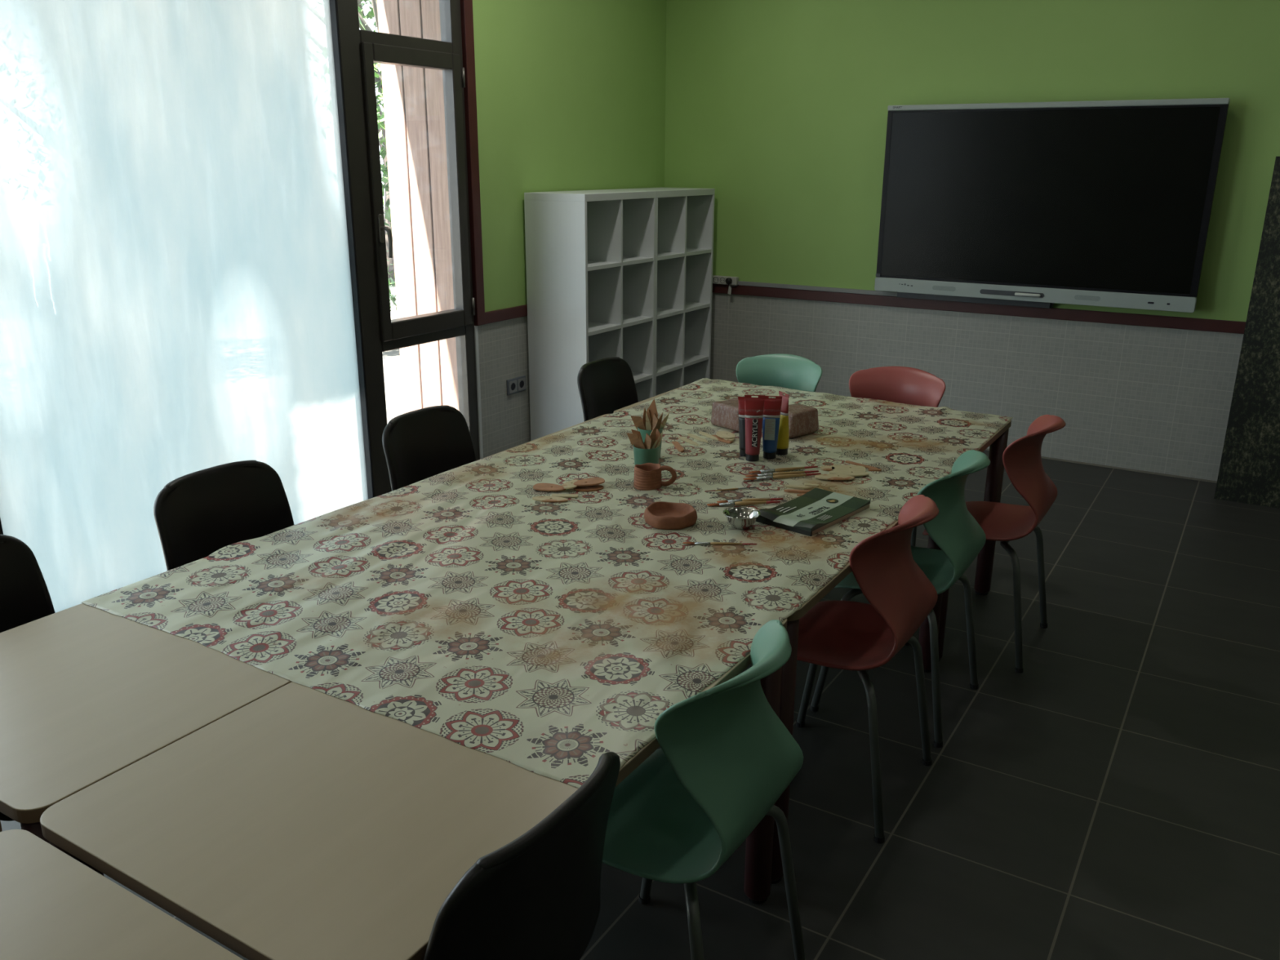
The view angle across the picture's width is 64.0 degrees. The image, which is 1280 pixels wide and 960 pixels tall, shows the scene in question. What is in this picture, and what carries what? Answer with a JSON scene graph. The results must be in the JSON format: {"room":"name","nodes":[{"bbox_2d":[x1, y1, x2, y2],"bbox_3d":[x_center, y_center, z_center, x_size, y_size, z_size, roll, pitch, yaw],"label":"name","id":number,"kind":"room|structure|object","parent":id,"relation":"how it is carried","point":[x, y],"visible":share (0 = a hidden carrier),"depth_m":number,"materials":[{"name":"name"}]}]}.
{"room":"art classroom","nodes":[
{"label":"art classroom","id":0,"kind":"room"},
{"bbox_2d":[472,0,666,457],"bbox_3d":[-2.280,-0.836,3.114,0.140,3.000,9.099,11,20,30],"label":"wall","id":1,"kind":"structure","parent":0,"point":[571,94],"depth_m":5.68,"materials":[{"name":"green paint"}]},
{"bbox_2d":[0,0,373,613],"bbox_3d":[-1.780,-0.996,3.852,0.075,2.870,1.795,11,20,30],"label":"curtain","id":2,"kind":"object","parent":1,"relation":"in","point":[188,179],"depth_m":3.88,"materials":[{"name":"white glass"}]},
{"bbox_2d":[336,0,479,497],"bbox_3d":[-1.073,-1.314,4.881,0.151,2.870,0.790,11,20,30],"label":"window","id":3,"kind":"structure","parent":1,"relation":"in","point":[359,49],"depth_m":4.83,"materials":[{"name":"brown metal"}]},
{"bbox_2d":[460,0,485,325],"bbox_3d":[-0.847,-1.806,5.108,0.042,2.065,0.063,11,20,30],"label":"trim","id":4,"kind":"structure","parent":1,"relation":"attached to","point":[466,6],"depth_m":5.15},
{"bbox_2d":[474,325,483,459],"bbox_3d":[-0.870,-0.429,5.516,0.018,0.803,0.022,11,20,30],"label":"trim","id":5,"kind":"structure","parent":1,"relation":"attached to","point":[476,331],"depth_m":5.50,"materials":[{"name":"brown wood"}]},
{"bbox_2d":[484,304,527,324],"bbox_3d":[-0.336,-1.093,6.194,0.018,0.061,1.879,11,20,30],"label":"trim","id":6,"kind":"structure","parent":1,"relation":"attached to","point":[507,313],"depth_m":5.57,"materials":[{"name":"brown wood"}]},
{"bbox_2d":[506,375,525,395],"bbox_3d":[-0.694,-0.533,5.767,0.014,0.086,0.164,11,20,30],"label":"wall socket","id":7,"kind":"object","parent":1,"relation":"attached to","point":[514,385],"visible":1,"depth_m":5.76,"materials":[{"name":"white plastic"}]},
{"bbox_2d":[0,449,1279,959],"bbox_3d":[0.115,1.076,2.164,5.700,0.060,9.099,11,20,30],"label":"floor","id":8,"kind":"structure","parent":0,"point":[1114,796],"depth_m":2.88,"materials":[{"name":"tile"}]},
{"bbox_2d":[0,534,55,821],"bbox_3d":[-1.346,0.583,2.209,0.462,0.843,0.457,11,20,30],"label":"shell chair","id":9,"kind":"object","parent":8,"relation":"on","point":[24,595],"visible":0.09,"depth_m":2.33,"materials":[{"name":"black plastic"}]},
{"bbox_2d":[0,829,243,959],"bbox_3d":[-0.957,1.051,0.931,0.668,0.713,1.244,11,20,30],"label":"table","id":10,"kind":"object","parent":8,"relation":"on","point":[54,906],"visible":1,"depth_m":1.31,"materials":[{"name":"beige laminate"}]},
{"bbox_2d":[0,603,291,844],"bbox_3d":[-0.861,0.626,2.293,0.664,0.713,1.251,11,20,30],"label":"table","id":11,"kind":"object","parent":8,"relation":"on","point":[87,693],"visible":0.31,"depth_m":1.84,"materials":[{"name":"beige laminate"}]},
{"bbox_2d":[80,377,1013,788],"bbox_3d":[0.092,0.008,3.068,1.363,0.012,2.860,11,20,30],"label":"tablecloth","id":12,"kind":"object","parent":11,"relation":"on","point":[460,606],"visible":0.86,"depth_m":2.35,"materials":[{"name":"fabric"}]},
{"bbox_2d":[533,483,565,491],"bbox_3d":[-0.266,0.022,3.011,0.100,0.007,0.055,6,18,18],"label":"rib","id":13,"kind":"object","parent":12,"relation":"on","point":[539,486],"visible":1,"depth_m":3.00,"materials":[{"name":"brown wood"}]},
{"bbox_2d":[532,496,568,502],"bbox_3d":[-0.256,0.055,2.921,0.105,0.004,0.042,3,18,9],"label":"rib","id":14,"kind":"object","parent":12,"relation":"on","point":[543,499],"visible":1,"depth_m":2.92,"materials":[{"name":"beige wood"}]},
{"bbox_2d":[551,493,577,497],"bbox_3d":[-0.217,0.046,2.952,0.075,0.004,0.024,1,17,1],"label":"rib","id":15,"kind":"object","parent":12,"relation":"on","point":[563,495],"visible":1,"depth_m":2.94,"materials":[{"name":"beige wood"}]},
{"bbox_2d":[561,479,578,488],"bbox_3d":[-0.201,0.012,3.028,0.045,0.009,0.100,5,18,14],"label":"rib","id":16,"kind":"object","parent":12,"relation":"on","point":[568,485],"visible":0.94,"depth_m":3.01,"materials":[{"name":"beige wood"}]},
{"bbox_2d":[573,484,603,491],"bbox_3d":[-0.152,0.023,3.025,0.090,0.004,0.060,-2,18,-8],"label":"rib","id":17,"kind":"object","parent":12,"relation":"on","point":[595,487],"visible":0.72,"depth_m":3.01,"materials":[{"name":"brown wood"}]},
{"bbox_2d":[573,477,604,486],"bbox_3d":[-0.151,0.006,3.031,0.095,0.007,0.060,-6,18,-19],"label":"rib","id":18,"kind":"object","parent":17,"relation":"on","point":[592,481],"visible":1,"depth_m":3.02,"materials":[{"name":"brown wood"}]},
{"bbox_2d":[632,441,660,466],"bbox_3d":[0.020,-0.059,3.136,0.084,0.097,0.084,11,20,30],"label":"plastic cup","id":19,"kind":"object","parent":12,"relation":"on","point":[642,456],"visible":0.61,"depth_m":3.10,"materials":[{"name":"green plastic"}]},
{"bbox_2d":[626,432,639,448],"bbox_3d":[-0.001,-0.078,3.134,0.082,0.130,0.007,4,18,11],"label":"tool","id":20,"kind":"object","parent":19,"relation":"in","point":[633,437],"visible":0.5,"depth_m":3.12,"materials":[{"name":"wood"}]},
{"bbox_2d":[631,429,642,439],"bbox_3d":[0.006,-0.085,3.136,0.069,0.141,0.016,8,19,22],"label":"tool","id":21,"kind":"object","parent":19,"relation":"in","point":[636,432],"visible":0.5,"depth_m":3.12,"materials":[{"name":"wood"}]},
{"bbox_2d":[639,435,645,448],"bbox_3d":[0.016,-0.075,3.130,0.037,0.122,0.011,2,17,4],"label":"tool","id":22,"kind":"object","parent":19,"relation":"in","point":[642,444],"visible":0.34,"depth_m":3.12,"materials":[{"name":"wood"}]},
{"bbox_2d":[644,433,652,448],"bbox_3d":[0.021,-0.079,3.128,0.039,0.131,0.005,15,22,39],"label":"tool","id":23,"kind":"object","parent":19,"relation":"in","point":[648,441],"visible":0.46,"depth_m":3.11,"materials":[{"name":"wood"}]},
{"bbox_2d":[646,423,656,448],"bbox_3d":[0.026,-0.093,3.123,0.047,0.162,0.011,4,18,11],"label":"tool","id":24,"kind":"object","parent":19,"relation":"in","point":[652,435],"visible":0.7,"depth_m":3.10,"materials":[{"name":"wood"}]},
{"bbox_2d":[651,431,662,448],"bbox_3d":[0.038,-0.082,3.126,0.065,0.139,0.006,2,17,6],"label":"tool","id":25,"kind":"object","parent":19,"relation":"in","point":[661,434],"visible":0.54,"depth_m":3.11,"materials":[{"name":"wood"}]},
{"bbox_2d":[654,428,660,448],"bbox_3d":[0.034,-0.086,3.128,0.062,0.147,0.014,2,17,4],"label":"tool","id":26,"kind":"object","parent":19,"relation":"in","point":[657,433],"visible":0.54,"depth_m":3.11,"materials":[{"name":"wood"}]},
{"bbox_2d":[637,426,662,458],"bbox_3d":[0.033,-0.123,3.334,0.084,0.101,0.084,11,20,30],"label":"plastic cup","id":27,"kind":"object","parent":12,"relation":"on","point":[643,433],"visible":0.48,"depth_m":3.29,"materials":[{"name":"green plastic"}]},
{"bbox_2d":[630,415,645,430],"bbox_3d":[0.011,-0.142,3.330,0.084,0.135,0.006,2,17,7],"label":"tool","id":28,"kind":"object","parent":27,"relation":"in","point":[637,420],"visible":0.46,"depth_m":3.32,"materials":[{"name":"wood"}]},
{"bbox_2d":[642,407,646,424],"bbox_3d":[0.027,-0.156,3.331,0.026,0.156,0.048,-13,22,-36],"label":"tool","id":29,"kind":"object","parent":27,"relation":"in","point":[644,411],"visible":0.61,"depth_m":3.32,"materials":[{"name":"wood"}]},
{"bbox_2d":[645,411,650,430],"bbox_3d":[0.032,-0.150,3.325,0.031,0.149,0.011,-4,18,-13],"label":"tool","id":30,"kind":"object","parent":27,"relation":"in","point":[647,421],"visible":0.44,"depth_m":3.31,"materials":[{"name":"wood"}]},
{"bbox_2d":[648,409,652,430],"bbox_3d":[0.036,-0.154,3.325,0.019,0.155,0.019,1,17,3],"label":"tool","id":31,"kind":"object","parent":27,"relation":"in","point":[649,412],"visible":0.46,"depth_m":3.31,"materials":[{"name":"wood"}]},
{"bbox_2d":[644,398,657,427],"bbox_3d":[0.034,-0.170,3.319,0.048,0.192,0.005,4,18,12],"label":"tool","id":32,"kind":"object","parent":27,"relation":"in","point":[652,407],"visible":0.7,"depth_m":3.30,"materials":[{"name":"wood"}]},
{"bbox_2d":[652,413,658,430],"bbox_3d":[0.039,-0.147,3.323,0.048,0.145,0.007,11,20,31],"label":"tool","id":33,"kind":"object","parent":27,"relation":"in","point":[655,420],"visible":0.42,"depth_m":3.30,"materials":[{"name":"wood"}]},
{"bbox_2d":[656,412,662,429],"bbox_3d":[0.047,-0.149,3.320,0.059,0.150,0.015,5,18,15],"label":"tool","id":34,"kind":"object","parent":27,"relation":"in","point":[660,420],"visible":0.34,"depth_m":3.30,"materials":[{"name":"wood"}]},
{"bbox_2d":[659,412,669,429],"bbox_3d":[0.056,-0.148,3.324,0.076,0.148,0.014,0,17,-1],"label":"tool","id":35,"kind":"object","parent":27,"relation":"in","point":[664,421],"visible":0.42,"depth_m":3.31,"materials":[{"name":"wood"}]},
{"bbox_2d":[633,462,676,490],"bbox_3d":[0.045,-0.011,3.034,0.128,0.067,0.084,1,17,3],"label":"mug","id":36,"kind":"object","parent":12,"relation":"on","point":[647,476],"visible":1,"depth_m":3.01,"materials":[{"name":"brown ceramic"}]},
{"bbox_2d":[644,501,697,529],"bbox_3d":[0.080,0.094,2.743,0.144,0.041,0.142,11,20,30],"label":"clay bowl","id":37,"kind":"object","parent":12,"relation":"on","point":[663,515],"visible":1,"depth_m":2.72,"materials":[{"name":"brown ceramic"}]},
{"bbox_2d":[671,441,684,452],"bbox_3d":[0.129,-0.113,3.463,0.020,0.005,0.124,-3,18,-10],"label":"stick","id":38,"kind":"object","parent":12,"relation":"on","point":[677,445],"visible":1,"depth_m":3.46,"materials":[{"name":"wood"}]},
{"bbox_2d":[678,435,698,445],"bbox_3d":[0.167,-0.134,3.533,0.020,0.005,0.125,-10,20,-29],"label":"stick","id":39,"kind":"object","parent":12,"relation":"on","point":[686,440],"visible":1,"depth_m":3.53,"materials":[{"name":"beige wood"}]},
{"bbox_2d":[688,433,707,443],"bbox_3d":[0.201,-0.145,3.568,0.020,0.005,0.125,-10,20,-29],"label":"stick","id":40,"kind":"object","parent":12,"relation":"on","point":[692,436],"visible":1,"depth_m":3.56,"materials":[{"name":"beige wood"}]},
{"bbox_2d":[698,431,718,440],"bbox_3d":[0.241,-0.155,3.599,0.020,0.005,0.125,-9,20,-27],"label":"stick","id":41,"kind":"object","parent":12,"relation":"on","point":[703,433],"visible":1,"depth_m":3.60,"materials":[{"name":"beige wood"}]},
{"bbox_2d":[683,542,757,544],"bbox_3d":[0.202,0.160,2.587,0.187,0.007,0.011,1,17,2],"label":"brush","id":42,"kind":"object","parent":12,"relation":"on","point":[699,543],"visible":1,"depth_m":2.58,"materials":[{"name":"brown wood"}]},
{"bbox_2d":[711,435,733,443],"bbox_3d":[0.289,-0.143,3.565,0.047,0.004,0.115,-10,20,-29],"label":"rib","id":43,"kind":"object","parent":12,"relation":"on","point":[719,438],"visible":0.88,"depth_m":3.54,"materials":[{"name":"brown wood"}]},
{"bbox_2d":[720,437,734,441],"bbox_3d":[0.302,-0.151,3.574,0.044,0.004,0.105,-7,19,-21],"label":"rib","id":44,"kind":"object","parent":43,"relation":"on","point":[731,439],"visible":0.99,"depth_m":3.53,"materials":[{"name":"brown wood"}]},
{"bbox_2d":[715,431,735,439],"bbox_3d":[0.299,-0.158,3.581,0.060,0.004,0.095,-6,18,-20],"label":"rib","id":45,"kind":"object","parent":44,"relation":"on","point":[724,434],"visible":1,"depth_m":3.58,"materials":[{"name":"beige wood"}]},
{"bbox_2d":[705,487,755,491],"bbox_3d":[0.268,0.027,3.015,0.164,0.006,0.006,-4,18,-14],"label":"brush","id":46,"kind":"object","parent":12,"relation":"on","point":[740,488],"visible":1,"depth_m":3.01,"materials":[{"name":"brown wood"}]},
{"bbox_2d":[711,397,762,431],"bbox_3d":[0.361,-0.240,3.732,0.143,0.090,0.166,-13,22,-36],"label":"block","id":47,"kind":"object","parent":12,"relation":"on","point":[725,414],"visible":0.55,"depth_m":3.69,"materials":[{"name":"stone"}]},
{"bbox_2d":[723,506,760,529],"bbox_3d":[0.269,0.105,2.714,0.098,0.039,0.098,11,20,30],"label":"metal bowl","id":48,"kind":"object","parent":12,"relation":"on","point":[739,517],"visible":1,"depth_m":2.72,"materials":[{"name":"metal"}]},
{"bbox_2d":[737,396,746,457],"bbox_3d":[0.349,-0.174,3.345,0.050,0.196,0.053,-11,21,-32],"label":"paint tube","id":49,"kind":"object","parent":12,"relation":"on","point":[740,399],"visible":0.46,"depth_m":3.34,"materials":[{"name":"plastic"}]},
{"bbox_2d":[706,501,780,506],"bbox_3d":[0.293,0.066,2.884,0.211,0.011,0.018,-2,18,-8],"label":"brush","id":50,"kind":"object","parent":12,"relation":"on","point":[740,503],"visible":1,"depth_m":2.88,"materials":[{"name":"brown wood"}]},
{"bbox_2d":[716,497,783,502],"bbox_3d":[0.313,0.058,2.909,0.194,0.011,0.018,-3,18,-9],"label":"brush","id":51,"kind":"object","parent":12,"relation":"on","point":[759,499],"visible":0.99,"depth_m":2.90,"materials":[{"name":"brown wood"}]},
{"bbox_2d":[744,395,764,461],"bbox_3d":[0.365,-0.167,3.291,0.055,0.215,0.049,16,23,40],"label":"paint tube","id":52,"kind":"object","parent":12,"relation":"on","point":[753,406],"visible":1,"depth_m":3.27,"materials":[{"name":"red plastic"}]},
{"bbox_2d":[762,395,782,458],"bbox_3d":[0.422,-0.171,3.318,0.056,0.206,0.054,-13,22,-36],"label":"paint tube","id":53,"kind":"object","parent":12,"relation":"on","point":[772,406],"visible":0.98,"depth_m":3.30,"materials":[{"name":"blue plastic"}]},
{"bbox_2d":[765,419,773,433],"bbox_3d":[0.419,-0.172,3.300,0.025,0.043,0.001,3,10,8],"label":"print","id":54,"kind":"object","parent":53,"relation":"attached to","point":[766,420],"depth_m":3.30},
{"bbox_2d":[744,470,818,476],"bbox_3d":[0.440,-0.019,3.159,0.240,0.011,0.018,-4,18,-13],"label":"brush","id":55,"kind":"object","parent":12,"relation":"on","point":[812,471],"visible":0.96,"depth_m":3.15,"materials":[{"name":"brown wood"}]},
{"bbox_2d":[742,472,821,479],"bbox_3d":[0.436,-0.011,3.131,0.252,0.011,0.018,-4,18,-13],"label":"brush","id":56,"kind":"object","parent":12,"relation":"on","point":[784,476],"visible":1,"depth_m":3.13,"materials":[{"name":"brown wood"}]},
{"bbox_2d":[776,391,789,455],"bbox_3d":[0.468,-0.185,3.366,0.047,0.206,0.050,7,18,20],"label":"paint tube","id":57,"kind":"object","parent":12,"relation":"on","point":[783,436],"visible":0.69,"depth_m":3.35,"materials":[{"name":"yellow plastic"}]},
{"bbox_2d":[748,466,817,473],"bbox_3d":[0.449,-0.033,3.201,0.234,0.011,0.018,-5,18,-16],"label":"brush","id":58,"kind":"object","parent":12,"relation":"on","point":[780,469],"visible":1,"depth_m":3.20,"materials":[{"name":"brown wood"}]},
{"bbox_2d":[783,488,809,493],"bbox_3d":[0.474,0.034,2.997,0.105,0.006,0.014,3,18,9],"label":"stick","id":59,"kind":"object","parent":12,"relation":"on","point":[787,490],"visible":0.69,"depth_m":3.00,"materials":[{"name":"wood"}]},
{"bbox_2d":[783,484,813,488],"bbox_3d":[0.470,0.021,3.042,0.085,0.005,0.018,4,18,13],"label":"stick","id":60,"kind":"object","parent":12,"relation":"on","point":[797,486],"visible":1,"depth_m":3.04,"materials":[{"name":"beige wood"}]},
{"bbox_2d":[788,403,818,438],"bbox_3d":[0.545,-0.214,3.651,0.180,0.091,0.127,-15,23,-40],"label":"block","id":61,"kind":"object","parent":12,"relation":"on","point":[803,420],"visible":0.63,"depth_m":3.61,"materials":[{"name":"stone"}]},
{"bbox_2d":[804,483,818,487],"bbox_3d":[0.509,0.015,3.043,0.045,0.005,0.012,6,18,17],"label":"stick","id":62,"kind":"object","parent":12,"relation":"on","point":[805,484],"visible":1,"depth_m":3.04,"materials":[{"name":"beige wood"}]},
{"bbox_2d":[755,488,870,536],"bbox_3d":[0.476,0.081,2.814,0.179,0.026,0.311,15,22,39],"label":"pad","id":63,"kind":"object","parent":12,"relation":"on","point":[818,509],"visible":1,"depth_m":2.80,"materials":[{"name":"green paper"}]},
{"bbox_2d":[776,506,795,512],"bbox_3d":[0.401,0.079,2.814,0.028,0.001,0.062,15,22,39],"label":"print","id":64,"kind":"object","parent":63,"relation":"on","point":[779,509],"depth_m":2.81},
{"bbox_2d":[817,514,831,519],"bbox_3d":[0.495,0.100,2.747,0.020,0.001,0.043,15,22,39],"label":"print","id":65,"kind":"object","parent":63,"relation":"on","point":[820,517],"depth_m":2.75},
{"bbox_2d":[820,466,835,471],"bbox_3d":[0.591,-0.037,3.228,0.045,0.004,0.045,3,18,9],"label":"rib","id":66,"kind":"object","parent":12,"relation":"on","point":[822,468],"visible":0.99,"depth_m":3.22,"materials":[{"name":"beige wood"}]},
{"bbox_2d":[814,474,853,479],"bbox_3d":[0.594,-0.009,3.125,0.118,0.004,0.050,2,17,6],"label":"rib","id":67,"kind":"object","parent":12,"relation":"on","point":[828,477],"visible":1,"depth_m":3.12,"materials":[{"name":"beige wood"}]},
{"bbox_2d":[828,470,868,476],"bbox_3d":[0.645,-0.021,3.165,0.122,0.004,0.055,2,17,6],"label":"rib","id":68,"kind":"object","parent":12,"relation":"on","point":[851,473],"visible":1,"depth_m":3.16,"materials":[{"name":"beige wood"}]},
{"bbox_2d":[831,464,865,471],"bbox_3d":[0.656,-0.035,3.224,0.104,0.004,0.072,3,18,9],"label":"rib","id":69,"kind":"object","parent":12,"relation":"on","point":[837,467],"visible":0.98,"depth_m":3.23,"materials":[{"name":"beige wood"}]},
{"bbox_2d":[844,460,877,468],"bbox_3d":[0.705,-0.047,3.263,0.016,0.004,0.120,-16,23,-41],"label":"stick","id":70,"kind":"object","parent":12,"relation":"on","point":[846,461],"visible":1,"depth_m":3.26,"materials":[{"name":"wood"}]},
{"bbox_2d":[868,468,881,471],"bbox_3d":[0.736,-0.031,3.211,0.040,0.006,0.014,2,17,6],"label":"stick","id":71,"kind":"object","parent":12,"relation":"on","point":[869,469],"visible":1,"depth_m":3.20,"materials":[{"name":"wood"}]},
{"bbox_2d":[153,460,293,570],"bbox_3d":[-0.982,0.407,2.775,0.462,0.843,0.457,11,20,30],"label":"shell chair","id":72,"kind":"object","parent":8,"relation":"on","point":[197,514],"visible":0.4,"depth_m":2.78,"materials":[{"name":"black plastic"}]},
{"bbox_2d":[40,617,786,959],"bbox_3d":[-0.288,0.733,1.958,0.674,0.713,1.251,11,20,30],"label":"table","id":73,"kind":"object","parent":8,"relation":"on","point":[301,822],"visible":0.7,"depth_m":1.51,"materials":[{"name":"beige laminate"}]},
{"bbox_2d":[382,404,475,491],"bbox_3d":[-0.564,0.207,3.424,0.462,0.843,0.457,11,20,30],"label":"shell chair","id":74,"kind":"object","parent":8,"relation":"on","point":[419,445],"visible":0.23,"depth_m":3.44,"materials":[{"name":"black plastic"}]},
{"bbox_2d":[396,413,609,489],"bbox_3d":[-0.185,0.301,3.344,0.664,0.713,1.319,11,20,30],"label":"table","id":75,"kind":"object","parent":8,"relation":"on","point":[606,414],"visible":0.16,"depth_m":3.65,"materials":[{"name":"brown wood"}]},
{"bbox_2d":[423,751,620,959],"bbox_3d":[-0.288,0.788,1.567,0.462,0.843,0.457,11,20,30],"label":"shell chair","id":76,"kind":"object","parent":8,"relation":"on","point":[535,896],"visible":0.81,"depth_m":1.33,"materials":[{"name":"black plastic"}]},
{"bbox_2d":[524,189,656,440],"bbox_3d":[-0.270,-0.908,5.942,0.398,1.470,0.728,11,20,30],"label":"cube shelf","id":77,"kind":"object","parent":8,"relation":"on","point":[590,255],"visible":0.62,"depth_m":5.73,"materials":[{"name":"white laminate"}]},
{"bbox_2d":[577,356,638,422],"bbox_3d":[0.002,-0.063,4.296,0.462,0.843,0.457,11,20,30],"label":"shell chair","id":78,"kind":"object","parent":8,"relation":"on","point":[606,385],"visible":0.36,"depth_m":4.32,"materials":[{"name":"black plastic"}]},
{"bbox_2d":[601,187,715,395],"bbox_3d":[0.113,-1.092,6.536,0.398,1.470,0.728,11,20,30],"label":"cube shelf","id":79,"kind":"object","parent":8,"relation":"on","point":[685,216],"visible":0.49,"depth_m":6.55,"materials":[{"name":"white wood"}]},
{"bbox_2d":[602,619,805,959],"bbox_3d":[0.071,0.666,1.992,0.417,0.827,0.437,11,20,30],"label":"chair","id":80,"kind":"object","parent":8,"relation":"on","point":[724,760],"visible":0.83,"depth_m":1.84,"materials":[{"name":"green plastic"}]},
{"bbox_2d":[736,353,822,391],"bbox_3d":[0.556,-0.113,4.493,0.437,0.827,0.417,11,20,30],"label":"chair","id":81,"kind":"object","parent":8,"relation":"on","point":[792,371],"visible":0.37,"depth_m":4.51,"materials":[{"name":"plastic"}]},
{"bbox_2d":[613,383,1011,661],"bbox_3d":[0.648,0.093,4.021,1.341,0.713,0.749,11,20,30],"label":"table","id":82,"kind":"object","parent":8,"relation":"on","point":[997,442],"visible":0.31,"depth_m":3.92,"materials":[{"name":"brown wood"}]},
{"bbox_2d":[770,520,942,884],"bbox_3d":[0.388,0.408,3.009,0.674,0.713,1.319,11,20,30],"label":"table","id":83,"kind":"object","parent":8,"relation":"on","point":[788,668],"visible":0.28,"depth_m":2.36,"materials":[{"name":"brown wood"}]},
{"bbox_2d":[795,494,938,843],"bbox_3d":[0.549,0.437,2.735,0.417,0.827,0.437,11,20,30],"label":"chair","id":84,"kind":"object","parent":8,"relation":"on","point":[846,635],"visible":0.84,"depth_m":2.59,"materials":[{"name":"red plastic"}]},
{"bbox_2d":[848,366,946,546],"bbox_3d":[1.004,-0.029,4.231,0.437,0.827,0.417,11,20,30],"label":"chair","id":85,"kind":"object","parent":8,"relation":"on","point":[900,384],"visible":0.34,"depth_m":4.25,"materials":[{"name":"plastic"}]},
{"bbox_2d":[809,449,990,747],"bbox_3d":[0.821,0.306,3.158,0.417,0.827,0.437,11,20,30],"label":"chair","id":86,"kind":"object","parent":8,"relation":"on","point":[960,538],"visible":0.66,"depth_m":2.99,"materials":[{"name":"plastic"}]},
{"bbox_2d":[905,414,1066,672],"bbox_3d":[1.222,0.170,3.599,0.417,0.827,0.437,11,20,30],"label":"chair","id":87,"kind":"object","parent":8,"relation":"on","point":[1003,522],"visible":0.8,"depth_m":3.44,"materials":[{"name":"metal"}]},
{"bbox_2d":[1213,155,1279,508],"bbox_3d":[3.448,-0.660,4.871,1.000,1.672,0.300,11,20,30],"label":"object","id":88,"kind":"object","parent":8,"relation":"on","point":[1249,471],"visible":1,"depth_m":5.03,"materials":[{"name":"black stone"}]},
{"bbox_2d":[664,0,1279,480],"bbox_3d":[2.579,-1.536,5.435,5.800,3.000,0.120,11,20,30],"label":"wall","id":89,"kind":"structure","parent":0,"point":[779,108],"depth_m":5.86,"materials":[{"name":"green paint"}]},
{"bbox_2d":[897,292,1051,308],"bbox_3d":[1.909,-1.039,5.896,0.865,0.034,0.043,11,20,30],"label":"tray","id":90,"kind":"object","parent":89,"relation":"attached to","point":[902,295],"visible":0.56,"depth_m":5.87,"materials":[{"name":"black plastic"}]},
{"bbox_2d":[711,284,1245,333],"bbox_3d":[2.539,-0.885,5.577,5.600,0.061,0.018,11,20,30],"label":"trim","id":91,"kind":"structure","parent":89,"relation":"attached to","point":[1123,318],"depth_m":5.85,"materials":[{"name":"brown wood"}]},
{"bbox_2d":[712,275,738,284],"bbox_3d":[0.550,-1.308,6.708,0.197,0.052,0.042,11,20,30],"label":"power strip","id":92,"kind":"object","parent":91,"relation":"on","point":[717,279],"visible":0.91,"depth_m":6.69,"materials":[{"name":"white plastic"}]},
{"bbox_2d":[725,277,738,294],"bbox_3d":[0.597,-1.259,6.660,0.088,0.108,0.032,7,18,20],"label":"plug","id":93,"kind":"object","parent":92,"relation":"attached to","point":[728,281],"visible":1,"depth_m":6.66,"materials":[{"name":"black plastic"}]},
{"bbox_2d":[737,280,1053,307],"bbox_3d":[1.472,-1.127,6.186,1.945,0.025,0.022,11,20,30],"label":"cable trunking","id":94,"kind":"object","parent":91,"relation":"on","point":[740,282],"visible":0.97,"depth_m":6.38,"materials":[{"name":"grey plastic"}]},
{"bbox_2d":[874,97,1230,312],"bbox_3d":[2.150,-1.501,5.567,1.696,1.035,0.132,11,20,30],"label":"screen","id":95,"kind":"object","parent":89,"relation":"attached to","point":[1104,203],"visible":1,"depth_m":5.47,"materials":[{"name":"black glass"}]},
{"bbox_2d":[932,285,955,291],"bbox_3d":[1.742,-1.099,5.873,0.133,0.025,0.002,11,20,30],"label":"speaker grille","id":96,"kind":"object","parent":95,"relation":"attached to","point":[935,288],"depth_m":5.87,"materials":[{"name":"grey plastic"}]},
{"bbox_2d":[1014,292,1040,297],"bbox_3d":[2.133,-1.018,5.638,0.136,0.017,0.017,11,20,30],"label":"pen","id":97,"kind":"object","parent":95,"relation":"attached to","point":[1015,293],"visible":1,"depth_m":5.63,"materials":[{"name":"white plastic"}]},
{"bbox_2d":[1074,294,1100,301],"bbox_3d":[2.397,-0.976,5.490,0.130,0.025,0.002,11,20,30],"label":"speaker grille","id":98,"kind":"object","parent":95,"relation":"attached to","point":[1077,297],"depth_m":5.49,"materials":[{"name":"grey plastic"}]},
{"bbox_2d":[985,448,1217,483],"bbox_3d":[2.538,-0.093,5.829,5.600,0.010,0.006,11,20,30],"label":"baseboard","id":99,"kind":"structure","parent":89,"relation":"attached to","point":[987,449],"depth_m":5.71,"materials":[{"name":"tile"}]},
{"label":"outside","id":100,"kind":"structure","parent":0,"visible":0},
{"bbox_2d":[24,208,404,423],"bbox_3d":[-0.840,0.026,5.711,48.000,0.059,46.000,11,20,30],"label":"ground","id":101,"kind":"structure","parent":100,"point":[391,358],"depth_m":8.25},
{"bbox_2d":[318,0,395,284],"bbox_3d":[-3.461,-5.721,13.614,3.495,6.199,3.543,11,20,30],"label":"leafy tree","id":102,"kind":"object","parent":101,"relation":"on","point":[391,267],"visible":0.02,"depth_m":14.17,"materials":[{"name":"green plant"}]},
{"bbox_2d":[319,0,396,311],"bbox_3d":[-2.167,-3.518,8.894,2.373,4.820,2.228,11,20,30],"label":"leafy tree","id":103,"kind":"object","parent":101,"relation":"on","point":[363,25],"visible":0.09,"depth_m":9.09,"materials":[{"name":"green plant"}]},
{"bbox_2d":[376,0,458,413],"bbox_3d":[-1.081,-1.475,5.463,0.597,2.950,0.100,11,20,30],"label":"wall","id":104,"kind":"structure","parent":101,"relation":"on","point":[413,98],"depth_m":5.46,"materials":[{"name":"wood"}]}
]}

